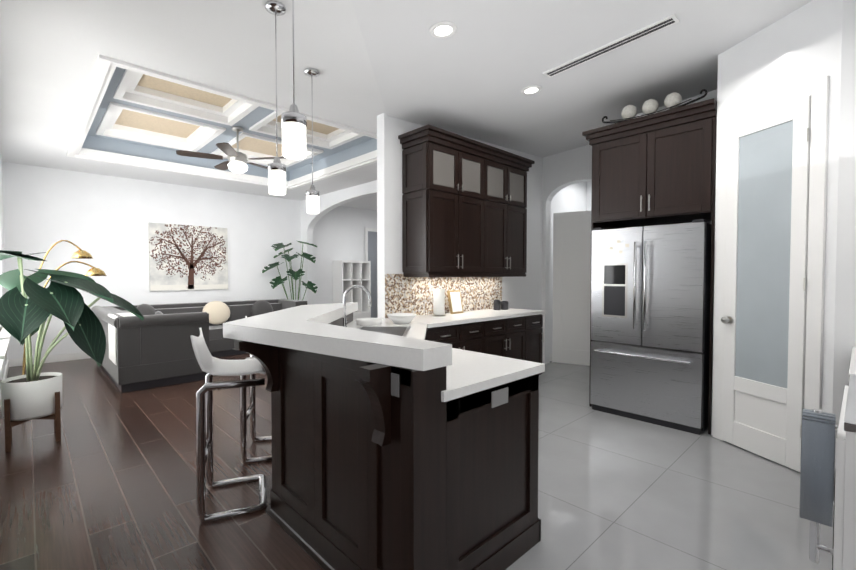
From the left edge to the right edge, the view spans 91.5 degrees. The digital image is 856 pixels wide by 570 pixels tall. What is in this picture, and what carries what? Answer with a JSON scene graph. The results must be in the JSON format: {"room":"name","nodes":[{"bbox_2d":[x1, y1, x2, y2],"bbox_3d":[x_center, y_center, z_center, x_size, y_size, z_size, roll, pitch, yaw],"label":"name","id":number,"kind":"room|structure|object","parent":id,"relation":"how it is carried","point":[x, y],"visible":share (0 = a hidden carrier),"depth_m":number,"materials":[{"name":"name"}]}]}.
{"room":"kitchen","nodes":[
{"label":"kitchen","id":0,"kind":"room"},
{"bbox_2d":[0,154,6,380],"bbox_3d":[-4.383,-0.242,4.122,0.140,3.000,5.590,-1,2,-44],"label":"wall","id":1,"kind":"structure","parent":0,"point":[2,271],"depth_m":5.58,"materials":[{"name":"white paint"}]},
{"bbox_2d":[0,359,9,408],"bbox_3d":[-4.286,1.202,4.170,0.015,0.110,5.470,-1,2,-44],"label":"baseboard","id":2,"kind":"structure","parent":1,"relation":"attached to","point":[8,361],"depth_m":5.46,"materials":[{"name":"white"}]},
{"bbox_2d":[0,327,10,376],"bbox_3d":[-3.946,-0.293,3.758,0.190,1.980,4.260,-1,2,-44],"label":"window","id":3,"kind":"structure","parent":1,"relation":"in","point":[5,336],"depth_m":3.95,"materials":[{"name":"white glass"}]},
{"bbox_2d":[0,353,322,569],"bbox_3d":[-0.129,1.300,3.496,11.400,0.050,13.800,-1,2,-44],"label":"floor","id":4,"kind":"structure","parent":0,"point":[107,481],"depth_m":2.69,"materials":[{"name":"brown wood"}]},
{"bbox_2d":[22,343,25,374],"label":"arc floor lamp","id":5,"kind":"object","parent":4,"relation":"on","point":[24,356],"depth_m":4.08,"materials":[{"name":"gold metal"}]},
{"bbox_2d":[0,250,143,451],"bbox_3d":[-3.000,0.497,3.527,0.903,1.553,1.244,-1,2,-44],"label":"potted plant","id":6,"kind":"object","parent":4,"relation":"on","point":[34,392],"visible":1,"depth_m":3.32,"materials":[{"name":"green plant"}]},
{"bbox_2d":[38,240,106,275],"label":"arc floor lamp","id":7,"kind":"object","parent":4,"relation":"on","point":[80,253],"depth_m":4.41,"materials":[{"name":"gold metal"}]},
{"bbox_2d":[91,299,306,392],"bbox_3d":[-3.235,0.742,6.656,3.130,0.905,2.440,-1,2,-44],"label":"sectional sofa","id":8,"kind":"object","parent":4,"relation":"on","point":[153,348],"visible":0.65,"depth_m":5.16,"materials":[{"name":"gray fabric"}]},
{"bbox_2d":[190,328,266,522],"bbox_3d":[-1.185,0.789,2.525,0.383,1.043,0.446,-1,2,-22],"label":"bar stool","id":9,"kind":"object","parent":4,"relation":"on","point":[210,365],"visible":0.98,"depth_m":2.38,"materials":[{"name":"silver metal"}]},
{"bbox_2d":[240,316,271,463],"bbox_3d":[-1.236,0.772,3.230,0.383,1.043,0.446,0,1,-14],"label":"bar stool","id":10,"kind":"object","parent":4,"relation":"on","point":[246,413],"visible":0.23,"depth_m":3.01,"materials":[{"name":"silver metal"}]},
{"bbox_2d":[262,241,317,299],"bbox_3d":[-2.831,0.110,8.590,1.053,2.070,0.941,-1,2,-44],"label":"monstera plant","id":11,"kind":"object","parent":4,"relation":"on","point":[278,280],"visible":0.75,"depth_m":8.54,"materials":[{"name":"green plant"}]},
{"bbox_2d":[265,503,330,569],"bbox_3d":[1.329,1.340,0.849,1.122,0.004,7.560,-1,2,-44],"label":"transition strip","id":12,"kind":"object","parent":4,"relation":"on","point":[300,543],"depth_m":2.13,"materials":[{"name":"brown wood"}]},
{"bbox_2d":[332,260,370,320],"bbox_3d":[-1.824,0.264,10.006,0.800,1.690,0.416,-1,2,-44],"label":"cubby shelf","id":13,"kind":"object","parent":4,"relation":"on","point":[347,274],"visible":0.65,"depth_m":9.95,"materials":[{"name":"white wood"}]},
{"bbox_2d":[2,162,376,359],"bbox_3d":[-3.304,-0.364,8.946,8.380,3.000,0.120,-1,2,-44],"label":"wall","id":14,"kind":"structure","parent":0,"point":[103,220],"depth_m":7.24,"materials":[{"name":"white paint"}]},
{"bbox_2d":[10,352,90,366],"bbox_3d":[-4.495,1.112,7.748,4.610,0.110,0.015,-1,2,-44],"label":"baseboard","id":15,"kind":"structure","parent":14,"relation":"attached to","point":[51,358],"depth_m":6.51,"materials":[{"name":"white"}]},
{"bbox_2d":[148,222,227,290],"bbox_3d":[-4.415,-0.504,7.761,1.300,1.200,0.038,-1,2,-44],"label":"framed picture","id":16,"kind":"object","parent":14,"relation":"attached to","point":[185,257],"visible":0.94,"depth_m":7.71,"materials":[{"name":"white fabric"}]},
{"bbox_2d":[300,180,376,304],"bbox_3d":[-0.993,-0.327,7.492,0.140,3.000,5.180,-1,2,-44],"label":"wall","id":17,"kind":"structure","parent":0,"point":[328,202],"depth_m":8.94,"materials":[{"name":"white paint"}]},
{"bbox_2d":[365,228,377,317],"bbox_3d":[-1.266,-0.176,10.779,0.890,2.530,0.056,-1,2,-44],"label":"door","id":18,"kind":"structure","parent":17,"relation":"attached to","point":[371,244],"depth_m":10.62,"materials":[{"name":"grey wood"}]},
{"bbox_2d":[0,0,811,210],"bbox_3d":[-0.129,-2.054,3.411,11.400,0.710,13.800,-1,2,-44],"label":"ceiling","id":19,"kind":"structure","parent":0,"point":[480,69],"depth_m":3.52,"materials":[{"name":"paint"}]},
{"bbox_2d":[176,126,286,173],"bbox_3d":[-2.560,-1.781,5.561,1.356,0.594,1.304,-1,2,-44],"label":"ceiling fan","id":20,"kind":"object","parent":19,"relation":"hanging from","point":[236,162],"visible":0.98,"depth_m":5.43,"materials":[{"name":"brown wood"}]},
{"bbox_2d":[265,0,285,194],"bbox_3d":[-0.932,-1.133,2.567,0.120,1.140,0.120,-1,2,-44],"label":"pendant light","id":21,"kind":"object","parent":19,"relation":"hanging from","point":[276,177],"visible":0.98,"depth_m":2.54,"materials":[{"name":"white glass"}]},
{"bbox_2d":[281,0,306,159],"bbox_3d":[-0.594,-1.127,1.838,0.120,1.114,0.120,-1,2,-44],"label":"pendant light","id":22,"kind":"object","parent":19,"relation":"hanging from","point":[294,123],"visible":1,"depth_m":1.81,"materials":[{"name":"white glass"}]},
{"bbox_2d":[304,68,319,213],"bbox_3d":[-0.936,-1.153,3.380,0.120,1.140,0.120,-1,2,-44],"label":"pendant light","id":23,"kind":"object","parent":19,"relation":"hanging from","point":[312,199],"visible":1,"depth_m":3.35,"materials":[{"name":"white glass"}]},
{"bbox_2d":[429,21,456,37],"bbox_3d":[0.103,-1.725,2.825,0.187,0.018,0.188,0,1,1],"label":"recessed light","id":24,"kind":"object","parent":19,"relation":"in","point":[444,29],"depth_m":2.82,"materials":[{"name":"white"}]},
{"bbox_2d":[521,85,541,94],"bbox_3d":[0.960,-1.810,3.880,0.187,0.018,0.188,0,1,1],"label":"recessed light","id":25,"kind":"object","parent":19,"relation":"in","point":[534,89],"depth_m":3.87,"materials":[{"name":"white"}]},
{"bbox_2d":[543,14,678,77],"bbox_3d":[1.363,-1.819,3.227,0.122,0.067,1.000,-1,2,-44],"label":"ceiling air vent slot","id":26,"kind":"object","parent":19,"relation":"attached to","point":[661,24],"visible":0.98,"depth_m":3.16,"materials":[{"name":"white metal"}]},
{"bbox_2d":[377,113,586,353],"bbox_3d":[1.451,-0.769,6.152,5.370,3.950,0.120,-1,2,-44],"label":"wall","id":27,"kind":"structure","parent":0,"point":[522,292],"depth_m":5.20,"materials":[{"name":"white paint"}]},
{"bbox_2d":[385,274,501,317],"bbox_3d":[0.281,0.097,4.963,1.996,0.456,0.008,-1,2,-44],"label":"backsplash","id":28,"kind":"structure","parent":27,"relation":"attached to","point":[403,294],"depth_m":4.72,"materials":[{"name":"tile"}]},
{"bbox_2d":[402,132,489,275],"bbox_3d":[0.205,-0.805,4.594,0.951,1.360,0.394,-1,2,-44],"label":"upper cabinet","id":29,"kind":"object","parent":27,"relation":"attached to","point":[464,206],"depth_m":4.35,"materials":[{"name":"brown wood"}]},
{"bbox_2d":[490,152,529,275],"bbox_3d":[0.794,-0.819,5.158,0.933,1.360,0.394,-1,2,-44],"label":"upper cabinet","id":30,"kind":"object","parent":27,"relation":"attached to","point":[508,178],"depth_m":5.05,"materials":[{"name":"brown wood"}]},
{"bbox_2d":[270,361,833,569],"bbox_3d":[3.538,1.316,2.830,7.030,0.050,7.760,-1,2,-44],"label":"floor","id":31,"kind":"structure","parent":0,"point":[616,492],"depth_m":2.53,"materials":[{"name":"grey tile"}]},
{"bbox_2d":[223,333,544,569],"bbox_3d":[-0.349,0.783,2.849,1.848,1.015,2.330,-1,2,-44],"label":"kitchen island","id":32,"kind":"object","parent":31,"relation":"on","point":[402,447],"depth_m":1.84,"materials":[{"name":"brown wood"}]},
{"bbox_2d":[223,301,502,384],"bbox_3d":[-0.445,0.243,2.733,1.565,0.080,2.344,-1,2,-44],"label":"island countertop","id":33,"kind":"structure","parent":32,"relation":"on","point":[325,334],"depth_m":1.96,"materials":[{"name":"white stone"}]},
{"bbox_2d":[356,318,381,325],"bbox_3d":[-0.461,0.327,3.269,0.401,0.084,0.485,-1,2,-44],"label":"dishes","id":34,"kind":"object","parent":33,"relation":"on","point":[360,321],"depth_m":3.69,"materials":[{"name":"white ceramic"}]},
{"bbox_2d":[387,313,416,323],"bbox_3d":[-0.220,0.320,3.556,0.637,0.084,0.721,-1,2,-44],"label":"dishes","id":35,"kind":"object","parent":33,"relation":"on","point":[401,318],"depth_m":3.77,"materials":[{"name":"white ceramic"}]},
{"bbox_2d":[425,324,465,349],"bbox_3d":[-0.041,0.820,4.247,0.515,0.870,0.614,-1,2,-44],"label":"base cabinet","id":36,"kind":"object","parent":31,"relation":"on","point":[455,335],"depth_m":4.07,"materials":[{"name":"brown wood"}]},
{"bbox_2d":[466,320,489,353],"bbox_3d":[0.243,0.813,4.519,0.508,0.870,0.614,-1,2,-44],"label":"base cabinet","id":37,"kind":"object","parent":31,"relation":"on","point":[477,335],"depth_m":4.37,"materials":[{"name":"brown wood"}]},
{"bbox_2d":[490,316,529,360],"bbox_3d":[0.665,0.803,4.924,0.898,0.870,0.614,-1,2,-44],"label":"base cabinet","id":38,"kind":"object","parent":31,"relation":"on","point":[514,333],"depth_m":4.78,"materials":[{"name":"brown wood"}]},
{"bbox_2d":[411,308,544,327],"bbox_3d":[0.516,0.352,4.754,2.036,0.040,0.636,-1,2,-44],"label":"countertop","id":39,"kind":"structure","parent":38,"relation":"on","point":[476,317],"depth_m":4.49,"materials":[{"name":"white stone"}]},
{"bbox_2d":[432,286,445,316],"bbox_3d":[0.119,0.172,4.538,0.150,0.329,0.150,-1,2,-44],"label":"paper towel holder","id":40,"kind":"object","parent":39,"relation":"on","point":[438,302],"visible":1,"depth_m":4.49,"materials":[{"name":"white paper"}]},
{"bbox_2d":[447,290,463,313],"bbox_3d":[0.318,0.197,4.851,0.200,0.269,0.080,-1,2,-44],"label":"frame","id":41,"kind":"object","parent":39,"relation":"on","point":[455,302],"visible":1,"depth_m":4.83,"materials":[{"name":"white paper"}]},
{"bbox_2d":[493,300,502,309],"bbox_3d":[0.877,0.252,5.309,0.088,0.131,0.088,1,2,34],"label":"canister","id":42,"kind":"object","parent":39,"relation":"on","point":[499,305],"depth_m":5.28,"materials":[{"name":"grey plastic"}]},
{"bbox_2d":[503,301,507,309],"bbox_3d":[0.985,0.260,5.372,0.098,0.111,0.098,1,2,34],"label":"canister","id":43,"kind":"object","parent":39,"relation":"on","point":[505,303],"depth_m":5.33,"materials":[{"name":"grey plastic"}]},
{"bbox_2d":[530,316,543,374],"bbox_3d":[1.066,0.793,5.308,0.449,0.870,0.614,-1,2,-44],"label":"base cabinet","id":44,"kind":"object","parent":31,"relation":"on","point":[536,322],"depth_m":5.15,"materials":[{"name":"brown wood"}]},
{"bbox_2d":[582,98,716,434],"bbox_3d":[2.284,-0.148,4.181,0.900,2.810,1.130,-1,2,-44],"label":"tall cabinet","id":45,"kind":"object","parent":31,"relation":"on","point":[658,168],"visible":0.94,"depth_m":3.80,"materials":[{"name":"brown wood"}]},
{"bbox_2d":[602,89,707,123],"bbox_3d":[2.081,-1.644,3.906,0.140,0.185,0.911,-1,2,-44],"label":"figurine","id":46,"kind":"object","parent":45,"relation":"on","point":[673,100],"visible":0.67,"depth_m":3.85,"materials":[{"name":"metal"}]},
{"bbox_2d":[590,219,710,434],"bbox_3d":[2.244,0.346,4.106,0.898,1.825,0.960,-1,2,-44],"label":"fridge","id":47,"kind":"object","parent":31,"relation":"on","point":[650,310],"visible":1,"depth_m":3.77,"materials":[{"name":"grey metal"}]},
{"bbox_2d":[800,373,855,569],"bbox_3d":[1.752,0.862,1.406,0.908,0.930,0.684,-1,2,-44],"label":"range","id":48,"kind":"object","parent":31,"relation":"on","point":[822,489],"visible":1,"depth_m":1.30,"materials":[{"name":"white metal"}]},
{"bbox_2d":[848,347,855,382],"bbox_3d":[2.490,0.856,2.051,1.043,0.910,0.594,-1,2,-44],"label":"base cabinet","id":49,"kind":"object","parent":31,"relation":"on","point":[852,369],"visible":0.21,"depth_m":2.12,"materials":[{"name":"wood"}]},
{"bbox_2d":[542,145,591,363],"bbox_3d":[2.280,-0.761,5.874,0.140,3.950,1.430,-1,2,-44],"label":"wall","id":50,"kind":"structure","parent":0,"point":[561,170],"depth_m":6.25,"materials":[{"name":"white paint"}]},
{"bbox_2d":[552,211,590,365],"bbox_3d":[2.276,0.050,6.234,0.800,2.290,0.045,1,2,28],"label":"hall door","id":51,"kind":"structure","parent":50,"relation":"in","point":[571,284],"depth_m":6.28,"materials":[{"name":"white wood"}]},
{"bbox_2d":[586,181,591,210],"bbox_3d":[3.361,-0.786,6.827,0.120,3.950,1.550,-1,2,-44],"label":"wall","id":52,"kind":"structure","parent":0,"point":[588,195],"depth_m":7.29,"materials":[{"name":"white paint"}]},
{"bbox_2d":[634,89,716,226],"bbox_3d":[3.254,-0.712,3.906,0.120,3.950,2.520,-1,2,-44],"label":"wall","id":53,"kind":"structure","parent":0,"point":[711,94],"depth_m":4.32,"materials":[{"name":"white paint"}]},
{"bbox_2d":[711,0,842,435],"bbox_3d":[2.553,-0.691,3.082,0.100,3.950,0.860,0,1,-14],"label":"wall","id":54,"kind":"structure","parent":0,"point":[800,46],"depth_m":2.83,"materials":[{"name":"white paint"}]},
{"bbox_2d":[721,96,810,471],"bbox_3d":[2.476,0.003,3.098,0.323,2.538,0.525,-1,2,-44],"label":"pantry door","id":55,"kind":"structure","parent":54,"relation":"in","point":[763,319],"depth_m":3.06,"materials":[{"name":"white wood"}]},
{"bbox_2d":[713,76,828,440],"bbox_3d":[2.490,-0.038,3.098,0.022,2.645,0.770,0,1,-14],"label":"door frame","id":56,"kind":"structure","parent":54,"relation":"attached to","point":[817,91],"depth_m":2.79,"materials":[{"name":"white wood"}]},
{"bbox_2d":[832,0,855,477],"bbox_3d":[2.921,-0.673,2.397,0.100,3.950,0.803,-1,2,-44],"label":"wall","id":57,"kind":"structure","parent":0,"point":[845,320],"depth_m":2.63,"materials":[{"name":"white paint"}]}
]}

